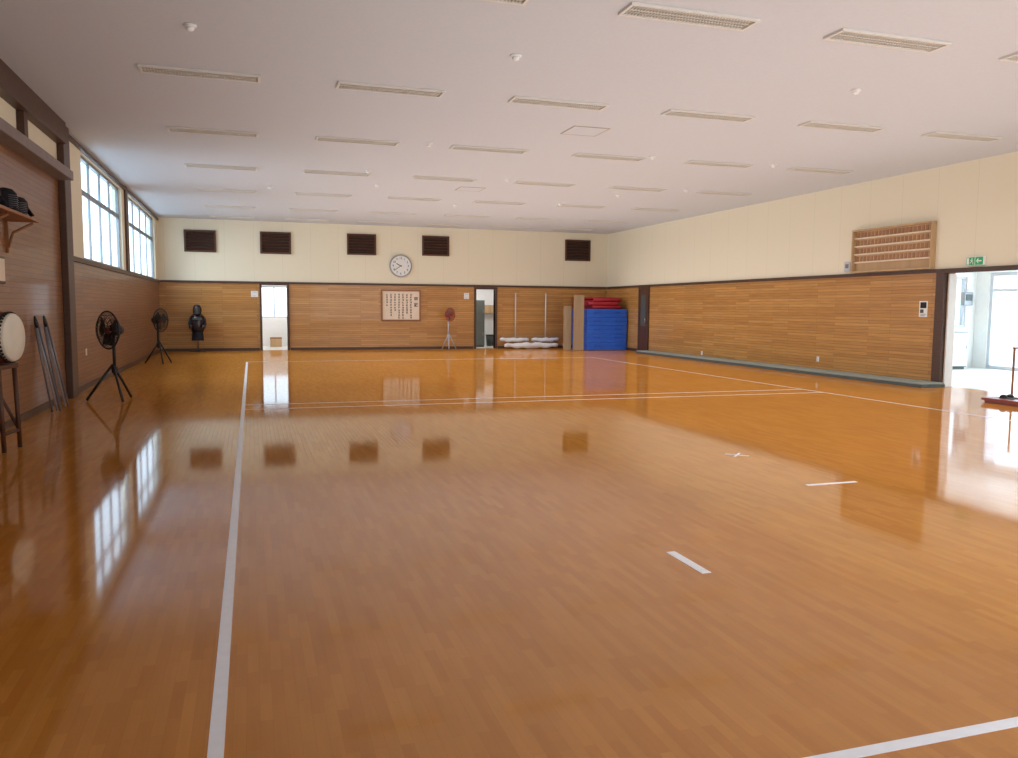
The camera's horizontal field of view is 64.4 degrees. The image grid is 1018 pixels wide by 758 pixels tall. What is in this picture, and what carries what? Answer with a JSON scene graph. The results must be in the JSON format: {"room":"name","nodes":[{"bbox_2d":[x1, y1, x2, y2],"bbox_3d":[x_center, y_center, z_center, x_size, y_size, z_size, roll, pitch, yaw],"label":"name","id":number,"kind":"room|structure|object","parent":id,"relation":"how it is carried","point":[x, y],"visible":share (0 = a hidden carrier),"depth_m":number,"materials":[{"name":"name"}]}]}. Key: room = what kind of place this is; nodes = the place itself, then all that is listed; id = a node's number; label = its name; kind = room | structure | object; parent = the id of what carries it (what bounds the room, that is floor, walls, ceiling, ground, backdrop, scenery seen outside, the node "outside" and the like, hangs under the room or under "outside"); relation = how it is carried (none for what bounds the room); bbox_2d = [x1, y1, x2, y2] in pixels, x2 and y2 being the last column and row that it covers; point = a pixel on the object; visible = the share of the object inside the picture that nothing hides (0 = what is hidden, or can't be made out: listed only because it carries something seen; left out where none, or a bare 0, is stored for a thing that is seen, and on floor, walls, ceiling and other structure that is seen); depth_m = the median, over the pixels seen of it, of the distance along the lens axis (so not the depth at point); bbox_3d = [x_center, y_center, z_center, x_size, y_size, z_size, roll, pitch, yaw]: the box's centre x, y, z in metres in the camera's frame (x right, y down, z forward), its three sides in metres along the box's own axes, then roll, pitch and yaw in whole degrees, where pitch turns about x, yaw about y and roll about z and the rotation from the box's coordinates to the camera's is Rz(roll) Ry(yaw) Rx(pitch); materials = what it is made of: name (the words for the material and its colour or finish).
{"room":"martial arts hall","nodes":[
{"label":"martial arts hall","id":0,"kind":"room"},
{"bbox_2d":[0,97,160,420],"bbox_3d":[-6.587,-1.678,11.075,0.200,4.250,31.300,-1,5,-18],"label":"wall","id":1,"kind":"structure","parent":0,"point":[33,271],"depth_m":12.16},
{"bbox_2d":[0,256,5,283],"bbox_3d":[-5.919,-1.271,9.380,0.034,0.320,0.400,-1,5,-18],"label":"picture frame","id":2,"kind":"object","parent":1,"relation":"attached to","point":[2,258],"visible":1,"depth_m":9.45,"materials":[{"name":"brown wood"}]},
{"bbox_2d":[0,204,38,252],"bbox_3d":[-5.535,-1.631,8.650,0.340,0.415,2.600,-1,5,-18],"label":"wall shelf","id":3,"kind":"object","parent":1,"relation":"attached to","point":[7,214],"visible":1,"depth_m":9.65,"materials":[{"name":"brown wood"}]},
{"bbox_2d":[0,187,20,211],"bbox_3d":[-5.633,-2.008,9.041,0.309,0.265,0.356,1,5,9],"label":"helmet","id":4,"kind":"object","parent":3,"relation":"on","point":[9,195],"visible":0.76,"depth_m":8.98,"materials":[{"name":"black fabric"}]},
{"bbox_2d":[8,194,18,207],"bbox_3d":[-5.513,-1.981,9.024,0.051,0.140,0.146,1,5,9],"label":"grille","id":5,"kind":"object","parent":4,"relation":"attached to","point":[13,200],"depth_m":9.00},
{"bbox_2d":[18,197,33,216],"bbox_3d":[-5.807,-2.040,9.568,0.273,0.234,0.314,5,7,43],"label":"helmet","id":6,"kind":"object","parent":3,"relation":"on","point":[23,204],"visible":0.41,"depth_m":9.53,"materials":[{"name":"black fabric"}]},
{"bbox_2d":[16,110,27,136],"bbox_3d":[-6.241,-3.219,10.361,0.090,0.410,0.180,-1,5,-18],"label":"trim","id":7,"kind":"structure","parent":1,"relation":"attached to","point":[21,115],"depth_m":10.28,"materials":[{"name":"brown wood"}]},
{"bbox_2d":[0,59,65,143],"bbox_3d":[-4.271,-3.033,4.240,0.140,0.320,17.154,-1,5,-18],"label":"trim","id":8,"kind":"structure","parent":1,"relation":"attached to","point":[13,89],"depth_m":10.46,"materials":[{"name":"brown wood"}]},
{"bbox_2d":[0,117,72,180],"bbox_3d":[-4.238,-2.397,4.308,0.220,0.140,17.154,-1,5,-18],"label":"trim","id":9,"kind":"structure","parent":1,"relation":"attached to","point":[10,136],"depth_m":10.33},
{"bbox_2d":[5,393,67,429],"bbox_3d":[-4.354,0.997,4.577,0.025,0.090,17.154,-1,5,-18],"label":"baseboard","id":10,"kind":"structure","parent":1,"relation":"attached to","point":[24,416],"depth_m":10.69,"materials":[{"name":"brown wood"}]},
{"bbox_2d":[56,127,78,397],"bbox_3d":[-6.966,-1.829,12.755,0.100,4.250,0.437,-1,5,-18],"label":"trim","id":11,"kind":"structure","parent":1,"relation":"attached to","point":[63,152],"depth_m":12.65,"materials":[{"name":"brown wood"}]},
{"bbox_2d":[80,155,120,268],"bbox_3d":[-8.296,-3.244,16.395,0.060,1.874,4.640,-1,5,-18],"label":"window","id":12,"kind":"structure","parent":1,"relation":"in","point":[86,195],"depth_m":16.42,"materials":[{"name":"glass"}]},
{"bbox_2d":[69,135,157,219],"bbox_3d":[-9.079,-4.474,19.167,0.050,0.060,13.469,-1,5,-18],"label":"trim","id":13,"kind":"structure","parent":1,"relation":"attached to","point":[72,140],"depth_m":16.42,"materials":[{"name":"brown wood"}]},
{"bbox_2d":[74,256,159,282],"bbox_3d":[-9.104,-2.530,19.356,0.040,0.080,13.509,-1,5,-18],"label":"trim","id":14,"kind":"structure","parent":1,"relation":"attached to","point":[76,259],"depth_m":16.58,"materials":[{"name":"brown wood"}]},
{"bbox_2d":[79,349,159,392],"bbox_3d":[-9.121,-0.352,19.531,0.025,0.090,13.479,-1,5,-18],"label":"baseboard","id":15,"kind":"structure","parent":1,"relation":"attached to","point":[94,382],"depth_m":17.52,"materials":[{"name":"brown wood"}]},
{"bbox_2d":[124,186,129,271],"bbox_3d":[-9.063,-3.537,19.161,0.040,2.000,0.320,-1,5,-18],"label":"trim","id":16,"kind":"structure","parent":1,"relation":"attached to","point":[125,191],"depth_m":19.07,"materials":[{"name":"brown wood"}]},
{"bbox_2d":[128,197,153,277],"bbox_3d":[-10.174,-3.776,22.288,0.060,1.874,5.524,-1,5,-18],"label":"window","id":17,"kind":"structure","parent":1,"relation":"in","point":[131,225],"depth_m":22.33,"materials":[{"name":"glass"}]},
{"bbox_2d":[262,285,286,345],"bbox_3d":[-8.547,-2.461,29.789,3.000,2.500,0.150,-1,5,-18],"label":"wall","id":18,"kind":"structure","parent":0,"point":[272,327],"depth_m":29.73,"materials":[{"name":"white paint"}]},
{"bbox_2d":[262,286,286,317],"bbox_3d":[-8.640,-2.832,29.726,1.400,1.150,0.090,-1,5,-18],"label":"window","id":19,"kind":"structure","parent":18,"relation":"in","point":[273,287],"depth_m":29.68,"materials":[{"name":"grey plastic"}]},
{"bbox_2d":[157,217,607,350],"bbox_3d":[-3.773,-3.168,28.219,15.580,4.250,0.200,-1,5,-18],"label":"wall","id":20,"kind":"structure","parent":0,"point":[320,315],"depth_m":27.75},
{"bbox_2d":[184,229,215,251],"bbox_3d":[-9.942,-4.442,26.000,0.965,0.701,0.060,-1,5,-18],"label":"air vent","id":21,"kind":"object","parent":20,"relation":"in","point":[194,240],"visible":1,"depth_m":26.00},
{"bbox_2d":[162,348,259,350],"bbox_3d":[-9.732,-0.961,26.400,3.035,0.090,0.025,-1,5,-18],"label":"baseboard","id":22,"kind":"structure","parent":20,"relation":"attached to","point":[172,349],"depth_m":26.44,"materials":[{"name":"brown wood"}]},
{"bbox_2d":[259,283,289,350],"bbox_3d":[-7.830,-2.080,27.008,0.942,2.240,0.270,-1,5,-18],"label":"door frame","id":23,"kind":"structure","parent":20,"relation":"in","point":[260,284],"depth_m":26.84,"materials":[{"name":"brown wood"}]},
{"bbox_2d":[260,231,290,253],"bbox_3d":[-7.714,-4.497,26.706,0.986,0.720,0.060,-1,5,-18],"label":"air vent","id":24,"kind":"object","parent":20,"relation":"in","point":[270,242],"visible":1,"depth_m":26.71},
{"bbox_2d":[347,233,375,254],"bbox_3d":[-5.024,-4.588,27.555,0.982,0.710,0.060,-1,5,-18],"label":"air vent","id":25,"kind":"object","parent":20,"relation":"in","point":[357,244],"visible":1,"depth_m":27.55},
{"bbox_2d":[291,346,472,349],"bbox_3d":[-4.307,-1.075,28.119,6.346,0.090,0.025,-1,5,-18],"label":"baseboard","id":26,"kind":"structure","parent":20,"relation":"attached to","point":[425,347],"depth_m":27.99,"materials":[{"name":"brown wood"}]},
{"bbox_2d":[160,280,605,288],"bbox_3d":[-3.727,-3.277,28.097,15.560,0.070,0.040,-1,5,-18],"label":"trim","id":27,"kind":"structure","parent":20,"relation":"attached to","point":[183,281],"depth_m":27.86,"materials":[{"name":"brown wood"}]},
{"bbox_2d":[389,255,411,276],"bbox_3d":[-3.755,-3.919,28.011,0.780,0.780,0.076,-1,5,-18],"label":"wall clock","id":28,"kind":"object","parent":20,"relation":"attached to","point":[400,265],"visible":1,"depth_m":27.99,"materials":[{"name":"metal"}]},
{"bbox_2d":[381,289,420,320],"bbox_3d":[-3.761,-2.563,28.140,1.391,1.087,0.060,-1,5,-18],"label":"board","id":29,"kind":"object","parent":20,"relation":"attached to","point":[396,305],"visible":1,"depth_m":28.14,"materials":[{"name":"brown wood"}]},
{"bbox_2d":[422,235,448,255],"bbox_3d":[-2.568,-4.665,28.331,0.966,0.695,0.060,-1,5,-18],"label":"air vent","id":30,"kind":"object","parent":20,"relation":"in","point":[431,245],"visible":1,"depth_m":28.32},
{"bbox_2d":[474,287,496,348],"bbox_3d":[-0.870,-2.206,29.215,0.853,2.200,0.270,-1,5,-18],"label":"door","id":31,"kind":"structure","parent":20,"relation":"in","point":[475,288],"depth_m":29.14,"materials":[{"name":"brown wood"}]},
{"bbox_2d":[500,293,528,342],"bbox_3d":[0.199,-2.230,29.357,1.099,1.822,0.204,-1,5,-18],"label":"mop","id":32,"kind":"object","parent":20,"relation":"hanging from","point":[515,339],"visible":1,"depth_m":29.34,"materials":[{"name":"fabric"}]},
{"bbox_2d":[531,293,558,342],"bbox_3d":[1.327,-2.252,29.717,1.046,1.826,0.200,-1,5,-18],"label":"mop","id":33,"kind":"object","parent":20,"relation":"hanging from","point":[539,339],"visible":1,"depth_m":29.70,"materials":[{"name":"fabric"}]},
{"bbox_2d":[565,239,590,260],"bbox_3d":[2.553,-4.765,29.954,1.000,0.771,0.060,-1,5,-18],"label":"air vent","id":34,"kind":"object","parent":20,"relation":"in","point":[575,250],"visible":1,"depth_m":29.95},
{"bbox_2d":[476,289,493,344],"bbox_3d":[-1.373,-2.574,31.645,2.800,2.500,0.150,-1,5,-18],"label":"wall","id":35,"kind":"structure","parent":0,"point":[487,295],"depth_m":31.73,"materials":[{"name":"white paint"}]},
{"bbox_2d":[0,346,1017,757],"bbox_3d":[3.026,0.197,15.626,21.200,0.150,34.200,-1,5,-18],"label":"floor","id":36,"kind":"structure","parent":0,"point":[464,578],"depth_m":4.72,"materials":[{"name":"wood"}]},
{"bbox_2d":[0,363,22,452],"bbox_3d":[-5.179,0.284,8.151,0.324,0.873,0.400,0,5,-8],"label":"stand","id":37,"kind":"object","parent":36,"relation":"on","point":[17,422],"visible":0.99,"depth_m":8.28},
{"bbox_2d":[0,311,24,362],"bbox_3d":[-5.174,-0.467,8.085,0.428,0.633,0.533,0,5,-8],"label":"drum","id":38,"kind":"object","parent":37,"relation":"on","point":[12,331],"visible":1,"depth_m":8.04,"materials":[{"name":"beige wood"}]},
{"bbox_2d":[34,316,61,411],"bbox_3d":[-6.232,-0.196,10.899,0.095,1.311,0.293,4,6,38],"label":"tripod","id":39,"kind":"object","parent":36,"relation":"on","point":[40,341],"visible":1,"depth_m":10.88,"materials":[{"name":"silver metal"}]},
{"bbox_2d":[43,315,68,407],"bbox_3d":[-6.381,-0.238,11.367,0.095,1.311,0.293,4,6,38],"label":"tripod","id":40,"kind":"object","parent":36,"relation":"on","point":[49,341],"visible":0.97,"depth_m":11.34,"materials":[{"name":"silver metal"}]},
{"bbox_2d":[86,311,132,401],"bbox_3d":[-6.058,-0.366,12.482,0.692,1.379,0.604,2,5,15],"label":"floor fan","id":41,"kind":"object","parent":36,"relation":"on","point":[115,329],"visible":1,"depth_m":12.33,"materials":[{"name":"black plastic"}]},
{"bbox_2d":[145,308,171,363],"bbox_3d":[-8.879,-1.081,20.294,0.575,1.394,0.658,0,5,-5],"label":"floor fan","id":42,"kind":"object","parent":36,"relation":"on","point":[156,319],"visible":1,"depth_m":20.26,"materials":[{"name":"black plastic"}]},
{"bbox_2d":[188,304,206,351],"bbox_3d":[-9.936,-1.621,25.783,0.552,1.510,0.540,-1,5,-18],"label":"kendo dummy","id":43,"kind":"object","parent":36,"relation":"on","point":[197,323],"visible":1,"depth_m":25.67,"materials":[{"name":"black wood"}]},
{"bbox_2d":[207,362,247,757],"bbox_3d":[-3.580,0.494,10.859,0.052,0.002,22.101,-1,5,-18],"label":"court line","id":44,"kind":"object","parent":36,"relation":"on","point":[216,742],"visible":1,"depth_m":3.70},
{"bbox_2d":[442,308,455,349],"bbox_3d":[-2.154,-1.766,28.280,0.464,1.447,0.520,3,6,28],"label":"floor fan","id":45,"kind":"object","parent":36,"relation":"on","point":[448,314],"visible":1,"depth_m":28.18,"materials":[{"name":"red metal"}]},
{"bbox_2d":[256,389,798,404],"bbox_3d":[0.761,0.289,13.531,9.845,0.002,0.024,-1,5,-18],"label":"court line","id":46,"kind":"object","parent":36,"relation":"on","point":[790,389],"visible":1,"depth_m":13.29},
{"bbox_2d":[504,342,557,348],"bbox_3d":[0.804,-1.224,29.322,2.030,0.233,0.296,-1,5,-18],"label":"sheet","id":47,"kind":"object","parent":36,"relation":"on","point":[528,345],"visible":1,"depth_m":29.22,"materials":[{"name":"white fabric"}]},
{"bbox_2d":[245,392,821,409],"bbox_3d":[0.931,0.337,12.998,9.845,0.002,0.024,-1,5,-18],"label":"court line","id":48,"kind":"object","parent":36,"relation":"on","point":[813,392],"visible":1,"depth_m":12.73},
{"bbox_2d":[562,306,571,349],"bbox_3d":[2.030,-1.794,28.476,0.283,1.549,0.180,-1,5,-18],"label":"wooden panel","id":49,"kind":"object","parent":36,"relation":"on","point":[566,344],"visible":1,"depth_m":28.39,"materials":[{"name":"brown wood"}]},
{"bbox_2d":[572,295,583,350],"bbox_3d":[2.416,-1.970,28.319,0.378,1.932,0.180,-1,5,-18],"label":"wooden panel","id":50,"kind":"object","parent":36,"relation":"on","point":[578,325],"visible":1,"depth_m":28.23,"materials":[{"name":"brown wood"}]},
{"bbox_2d":[572,341,626,349],"bbox_3d":[3.261,-1.222,29.249,1.527,0.289,1.485,-1,5,-18],"label":"mat","id":51,"kind":"object","parent":36,"relation":"on","point":[587,345],"visible":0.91,"depth_m":28.57,"materials":[{"name":"fabric"}]},
{"bbox_2d":[572,333,625,341],"bbox_3d":[3.255,-1.511,29.221,1.527,0.289,1.485,-1,5,-18],"label":"mat","id":52,"kind":"object","parent":51,"relation":"on","point":[587,337],"visible":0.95,"depth_m":28.55,"materials":[{"name":"blue plastic"}]},
{"bbox_2d":[572,325,626,333],"bbox_3d":[3.261,-1.801,29.197,1.527,0.289,1.485,-1,5,-18],"label":"mat","id":53,"kind":"object","parent":52,"relation":"on","point":[587,329],"visible":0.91,"depth_m":28.52,"materials":[{"name":"blue plastic"}]},
{"bbox_2d":[572,317,626,325],"bbox_3d":[3.268,-2.090,29.173,1.527,0.289,1.485,-1,5,-18],"label":"mat","id":54,"kind":"object","parent":53,"relation":"on","point":[589,321],"visible":0.96,"depth_m":28.50,"materials":[{"name":"blue plastic"}]},
{"bbox_2d":[572,309,626,316],"bbox_3d":[3.256,-2.380,29.143,1.527,0.289,1.485,-1,5,-18],"label":"mat","id":55,"kind":"object","parent":54,"relation":"on","point":[587,312],"visible":0.96,"depth_m":28.48,"materials":[{"name":"blue plastic"}]},
{"bbox_2d":[584,305,620,308],"bbox_3d":[3.255,-2.587,29.131,1.120,0.122,1.301,-1,5,-19],"label":"mat","id":56,"kind":"object","parent":55,"relation":"on","point":[585,306],"visible":0.78,"depth_m":28.54,"materials":[{"name":"red plastic"}]},
{"bbox_2d":[584,302,617,305],"bbox_3d":[3.152,-2.711,29.108,1.120,0.122,1.301,-1,5,-15],"label":"mat","id":57,"kind":"object","parent":56,"relation":"on","point":[585,303],"visible":0.76,"depth_m":28.52,"materials":[{"name":"fabric"}]},
{"bbox_2d":[584,297,621,301],"bbox_3d":[3.253,-2.872,29.189,1.120,0.180,1.301,-2,5,-23],"label":"mat","id":58,"kind":"object","parent":57,"relation":"on","point":[591,299],"visible":0.8,"depth_m":28.62,"materials":[{"name":"fabric"}]},
{"bbox_2d":[666,551,710,573],"bbox_3d":[1.043,1.067,4.714,0.060,0.002,0.412,-1,5,-18],"label":"court line","id":59,"kind":"object","parent":36,"relation":"on","point":[676,555],"depth_m":4.70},
{"bbox_2d":[636,350,944,387],"bbox_3d":[6.324,-0.395,21.238,0.580,0.090,12.040,-1,5,-18],"label":"mat","id":60,"kind":"object","parent":36,"relation":"on","point":[804,370],"visible":1,"depth_m":18.69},
{"bbox_2d":[592,357,1017,421],"bbox_3d":[5.567,0.220,14.699,0.024,0.002,20.301,-1,5,-18],"label":"court line","id":61,"kind":"object","parent":36,"relation":"on","point":[592,357],"visible":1,"depth_m":13.89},
{"bbox_2d":[804,717,1017,757],"bbox_3d":[3.936,1.188,3.573,9.845,0.002,0.052,-1,5,-18],"label":"court line","id":62,"kind":"object","parent":36,"relation":"on","point":[863,751],"visible":1,"depth_m":2.77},
{"bbox_2d":[952,329,969,368],"bbox_3d":[10.854,-0.749,20.494,1.560,1.000,0.512,-1,5,-18],"label":"storage cabinet","id":63,"kind":"object","parent":36,"relation":"on","point":[960,336],"visible":0.24,"depth_m":20.43,"materials":[{"name":"metal"}]},
{"bbox_2d":[981,397,1017,406],"bbox_3d":[8.126,0.389,12.506,0.600,0.085,1.370,-1,5,-18],"label":"platform","id":64,"kind":"object","parent":36,"relation":"on","point":[993,400],"visible":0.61,"depth_m":12.75,"materials":[{"name":"red wood"}]},
{"bbox_2d":[1011,347,1017,394],"bbox_3d":[8.685,-0.046,12.931,0.560,0.885,1.000,-1,5,-18],"label":"side table","id":65,"kind":"object","parent":64,"relation":"on","point":[1013,348],"visible":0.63,"depth_m":13.28,"materials":[{"name":"red wood"}]},
{"bbox_2d":[0,0,1017,233],"bbox_3d":[0.978,-4.019,13.170,15.980,0.150,31.500,-1,5,-18],"label":"ceiling","id":66,"kind":"structure","parent":0,"point":[81,58],"depth_m":10.73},
{"bbox_2d":[137,64,260,82],"bbox_3d":[-3.690,-3.655,9.681,1.360,0.025,0.300,-1,5,-18],"label":"recessed light","id":67,"kind":"object","parent":66,"relation":"in","point":[148,69],"visible":1,"depth_m":9.66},
{"bbox_2d":[167,126,257,137],"bbox_3d":[-4.719,-3.946,12.909,1.360,0.025,0.300,-1,5,-18],"label":"recessed light","id":68,"kind":"object","parent":66,"relation":"in","point":[170,128],"visible":1,"depth_m":12.89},
{"bbox_2d":[184,163,256,170],"bbox_3d":[-5.763,-4.242,16.184,1.360,0.025,0.300,-1,5,-18],"label":"recessed light","id":69,"kind":"object","parent":66,"relation":"in","point":[185,164],"visible":1,"depth_m":16.17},
{"bbox_2d":[196,188,255,192],"bbox_3d":[-6.807,-4.537,19.459,1.360,0.025,0.300,-1,5,-18],"label":"recessed light","id":70,"kind":"object","parent":66,"relation":"in","point":[197,189],"visible":1,"depth_m":19.43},
{"bbox_2d":[295,192,350,196],"bbox_3d":[-4.624,-4.579,20.099,1.360,0.025,0.300,-1,5,-18],"label":"recessed light","id":71,"kind":"object","parent":66,"relation":"in","point":[296,193],"visible":1,"depth_m":20.07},
{"bbox_2d":[303,170,370,176],"bbox_3d":[-3.580,-4.283,16.824,1.360,0.025,0.300,-1,5,-18],"label":"recessed light","id":72,"kind":"object","parent":66,"relation":"in","point":[304,171],"visible":1,"depth_m":16.80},
{"bbox_2d":[316,136,399,145],"bbox_3d":[-2.536,-3.987,13.549,1.360,0.025,0.300,-1,5,-18],"label":"recessed light","id":73,"kind":"object","parent":66,"relation":"in","point":[318,138],"visible":1,"depth_m":13.53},
{"bbox_2d":[336,81,445,97],"bbox_3d":[-1.507,-3.696,10.321,1.360,0.025,0.300,-1,5,-18],"label":"recessed light","id":74,"kind":"object","parent":66,"relation":"in","point":[344,85],"visible":1,"depth_m":10.31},
{"bbox_2d":[387,196,440,200],"bbox_3d":[-2.440,-4.620,20.738,1.360,0.025,0.300,-1,5,-18],"label":"recessed light","id":75,"kind":"object","parent":66,"relation":"in","point":[388,197],"visible":1,"depth_m":20.71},
{"bbox_2d":[412,176,476,181],"bbox_3d":[-1.396,-4.324,17.463,1.360,0.025,0.300,-1,5,-18],"label":"recessed light","id":76,"kind":"object","parent":66,"relation":"in","point":[413,177],"visible":1,"depth_m":17.44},
{"bbox_2d":[449,145,527,153],"bbox_3d":[-0.352,-4.029,14.188,1.360,0.025,0.300,-1,5,-18],"label":"recessed light","id":77,"kind":"object","parent":66,"relation":"in","point":[453,147],"visible":1,"depth_m":14.17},
{"bbox_2d":[473,200,524,204],"bbox_3d":[-0.257,-4.661,21.378,1.360,0.025,0.300,-1,5,-18],"label":"recessed light","id":78,"kind":"object","parent":66,"relation":"in","point":[476,201],"visible":1,"depth_m":21.34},
{"bbox_2d":[481,0,528,5],"bbox_3d":[-0.463,-3.401,7.046,1.360,0.025,0.300,-1,5,-18],"label":"recessed light","id":79,"kind":"object","parent":66,"relation":"in","point":[514,2],"visible":1,"depth_m":7.32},
{"bbox_2d":[513,181,574,186],"bbox_3d":[0.787,-4.365,18.103,1.360,0.025,0.300,-1,5,-18],"label":"recessed light","id":80,"kind":"object","parent":66,"relation":"in","point":[516,182],"visible":1,"depth_m":18.08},
{"bbox_2d":[508,96,608,110],"bbox_3d":[0.677,-3.737,10.961,1.360,0.025,0.300,-1,5,-18],"label":"recessed light","id":81,"kind":"object","parent":66,"relation":"in","point":[515,99],"visible":1,"depth_m":10.95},
{"bbox_2d":[560,126,609,136],"bbox_3d":[1.196,-3.897,12.711,0.600,0.008,0.600,-1,5,-18],"label":"ceiling hatch","id":82,"kind":"object","parent":66,"relation":"attached to","point":[575,130],"visible":1,"depth_m":12.71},
{"bbox_2d":[571,153,645,161],"bbox_3d":[1.831,-4.070,14.828,1.360,0.025,0.300,-1,5,-18],"label":"recessed light","id":83,"kind":"object","parent":66,"relation":"in","point":[579,155],"visible":1,"depth_m":14.81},
{"bbox_2d":[607,186,665,191],"bbox_3d":[2.971,-4.406,18.742,1.360,0.025,0.300,-1,5,-18],"label":"recessed light","id":84,"kind":"object","parent":66,"relation":"in","point":[612,187],"visible":1,"depth_m":18.71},
{"bbox_2d":[618,2,760,30],"bbox_3d":[1.721,-3.442,7.686,1.360,0.025,0.300,-1,5,-18],"label":"recessed light","id":85,"kind":"object","parent":66,"relation":"in","point":[634,9],"visible":1,"depth_m":7.67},
{"bbox_2d":[661,109,754,122],"bbox_3d":[2.860,-3.778,11.601,1.360,0.025,0.300,-1,5,-18],"label":"recessed light","id":86,"kind":"object","parent":66,"relation":"in","point":[671,112],"visible":1,"depth_m":11.58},
{"bbox_2d":[683,160,753,167],"bbox_3d":[4.015,-4.111,15.468,1.360,0.025,0.300,-1,5,-18],"label":"recessed light","id":87,"kind":"object","parent":66,"relation":"in","point":[691,162],"visible":1,"depth_m":15.45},
{"bbox_2d":[696,191,751,195],"bbox_3d":[5.154,-4.447,19.382,1.360,0.025,0.300,-1,5,-18],"label":"recessed light","id":88,"kind":"object","parent":66,"relation":"in","point":[699,192],"visible":1,"depth_m":19.35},
{"bbox_2d":[786,167,852,173],"bbox_3d":[6.198,-4.152,16.107,1.360,0.025,0.300,-1,5,-18],"label":"recessed light","id":89,"kind":"object","parent":66,"relation":"in","point":[800,169],"visible":1,"depth_m":16.08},
{"bbox_2d":[798,120,885,132],"bbox_3d":[5.043,-3.819,12.240,1.360,0.025,0.300,-1,5,-18],"label":"recessed light","id":90,"kind":"object","parent":66,"relation":"in","point":[811,124],"visible":1,"depth_m":12.22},
{"bbox_2d":[823,28,951,52],"bbox_3d":[3.904,-3.483,8.325,1.360,0.025,0.300,-1,5,-18],"label":"recessed light","id":91,"kind":"object","parent":66,"relation":"in","point":[846,35],"visible":1,"depth_m":8.31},
{"bbox_2d":[921,131,1002,141],"bbox_3d":[7.227,-3.861,12.880,1.360,0.025,0.300,-1,5,-18],"label":"recessed light","id":92,"kind":"object","parent":66,"relation":"in","point":[936,134],"visible":1,"depth_m":12.86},
{"bbox_2d":[999,52,1017,62],"bbox_3d":[6.088,-3.524,8.965,1.360,0.025,0.300,-1,5,-18],"label":"recessed light","id":93,"kind":"object","parent":66,"relation":"in","point":[1013,57],"visible":1,"depth_m":8.86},
{"bbox_2d":[607,151,1017,380],"bbox_3d":[8.452,-1.993,15.841,0.200,4.250,31.300,-1,5,-18],"label":"wall","id":94,"kind":"structure","parent":0,"point":[873,325],"depth_m":19.23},
{"bbox_2d":[637,286,649,349],"bbox_3d":[4.572,-2.035,27.584,0.102,2.220,0.730,-1,5,-18],"label":"door","id":95,"kind":"structure","parent":94,"relation":"in","point":[643,292],"depth_m":27.53,"materials":[{"name":"brown wood"}]},
{"bbox_2d":[606,265,1017,288],"bbox_3d":[8.375,-2.100,15.680,0.040,0.070,31.060,-1,5,-18],"label":"trim","id":96,"kind":"structure","parent":94,"relation":"attached to","point":[930,270],"depth_m":19.30,"materials":[{"name":"brown wood"}]},
{"bbox_2d":[850,221,936,272],"bbox_3d":[7.956,-2.716,16.829,0.120,0.930,2.213,-1,5,-18],"label":"board","id":97,"kind":"object","parent":94,"relation":"attached to","point":[911,246],"visible":1,"depth_m":16.76,"materials":[{"name":"brown wood"}]},
{"bbox_2d":[919,301,927,316],"bbox_3d":[8.268,-1.397,16.122,0.012,0.318,0.206,-1,5,-18],"label":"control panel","id":98,"kind":"object","parent":94,"relation":"attached to","point":[923,305],"visible":1,"depth_m":16.11,"materials":[{"name":"white paint"}]},
{"bbox_2d":[943,274,957,386],"bbox_3d":[8.555,-0.938,15.671,0.189,2.180,0.029,-1,5,-18],"label":"trim","id":99,"kind":"structure","parent":94,"relation":"attached to","point":[952,280],"depth_m":15.65,"materials":[{"name":"white paint"}]},
{"bbox_2d":[931,266,1017,381],"bbox_3d":[8.984,-0.814,13.843,0.100,2.260,4.183,-1,5,-18],"label":"door frame","id":100,"kind":"structure","parent":94,"relation":"in","point":[941,289],"depth_m":15.66,"materials":[{"name":"brown wood"}]},
{"bbox_2d":[966,256,985,265],"bbox_3d":[8.604,-2.175,14.898,0.073,0.160,0.380,-1,5,-18],"label":"exit sign","id":101,"kind":"object","parent":94,"relation":"attached to","point":[979,260],"visible":1,"depth_m":14.87,"materials":[{"name":"green plastic"}]},
{"bbox_2d":[955,272,976,367],"bbox_3d":[9.835,-1.611,20.477,5.220,2.705,0.200,-1,5,-18],"label":"wall","id":102,"kind":"structure","parent":0,"point":[971,276],"depth_m":21.06,"materials":[{"name":"white paint"}]},
{"bbox_2d":[955,277,966,326],"bbox_3d":[10.188,-1.967,20.531,3.500,1.300,0.090,-1,5,-18],"label":"window","id":103,"kind":"structure","parent":102,"relation":"in","point":[964,279],"depth_m":21.03,"materials":[{"name":"grey plastic"}]},
{"bbox_2d":[961,292,972,304],"bbox_3d":[11.841,-2.072,20.878,0.280,0.340,0.135,-1,5,-18],"label":"box","id":104,"kind":"object","parent":102,"relation":"attached to","point":[966,297],"visible":1,"depth_m":20.82,"materials":[{"name":"grey metal"}]},
{"bbox_2d":[972,270,1017,370],"bbox_3d":[13.997,-1.160,15.682,0.200,2.705,11.500,-1,5,-18],"label":"wall","id":105,"kind":"structure","parent":0,"point":[983,282],"depth_m":20.91,"materials":[{"name":"white paint"}]},
{"bbox_2d":[986,272,1017,370],"bbox_3d":[13.428,-1.191,17.394,0.090,2.450,7.100,-1,5,-18],"label":"door","id":106,"kind":"structure","parent":105,"relation":"in","point":[993,290],"depth_m":20.65,"materials":[{"name":"grey plastic"}]},
{"bbox_2d":[992,326,1017,366],"bbox_3d":[-2.585,-1.932,41.140,140.000,0.140,160.000,-1,5,-18],"label":"ground","id":107,"kind":"structure","parent":0,"point":[1005,338],"depth_m":38.75,"materials":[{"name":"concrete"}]},
{"bbox_3d":[-1.012,-1.163,30.597,2.600,0.118,2.300,-1,5,-18],"label":"floor","id":108,"kind":"structure","parent":0,"visible":0},
{"bbox_2d":[476,300,484,346],"bbox_3d":[-1.170,-2.104,30.601,0.400,1.750,0.475,-1,5,-18],"label":"locker","id":109,"kind":"object","parent":108,"relation":"on","point":[480,304],"visible":0.57,"depth_m":30.41,"materials":[{"name":"metal"}]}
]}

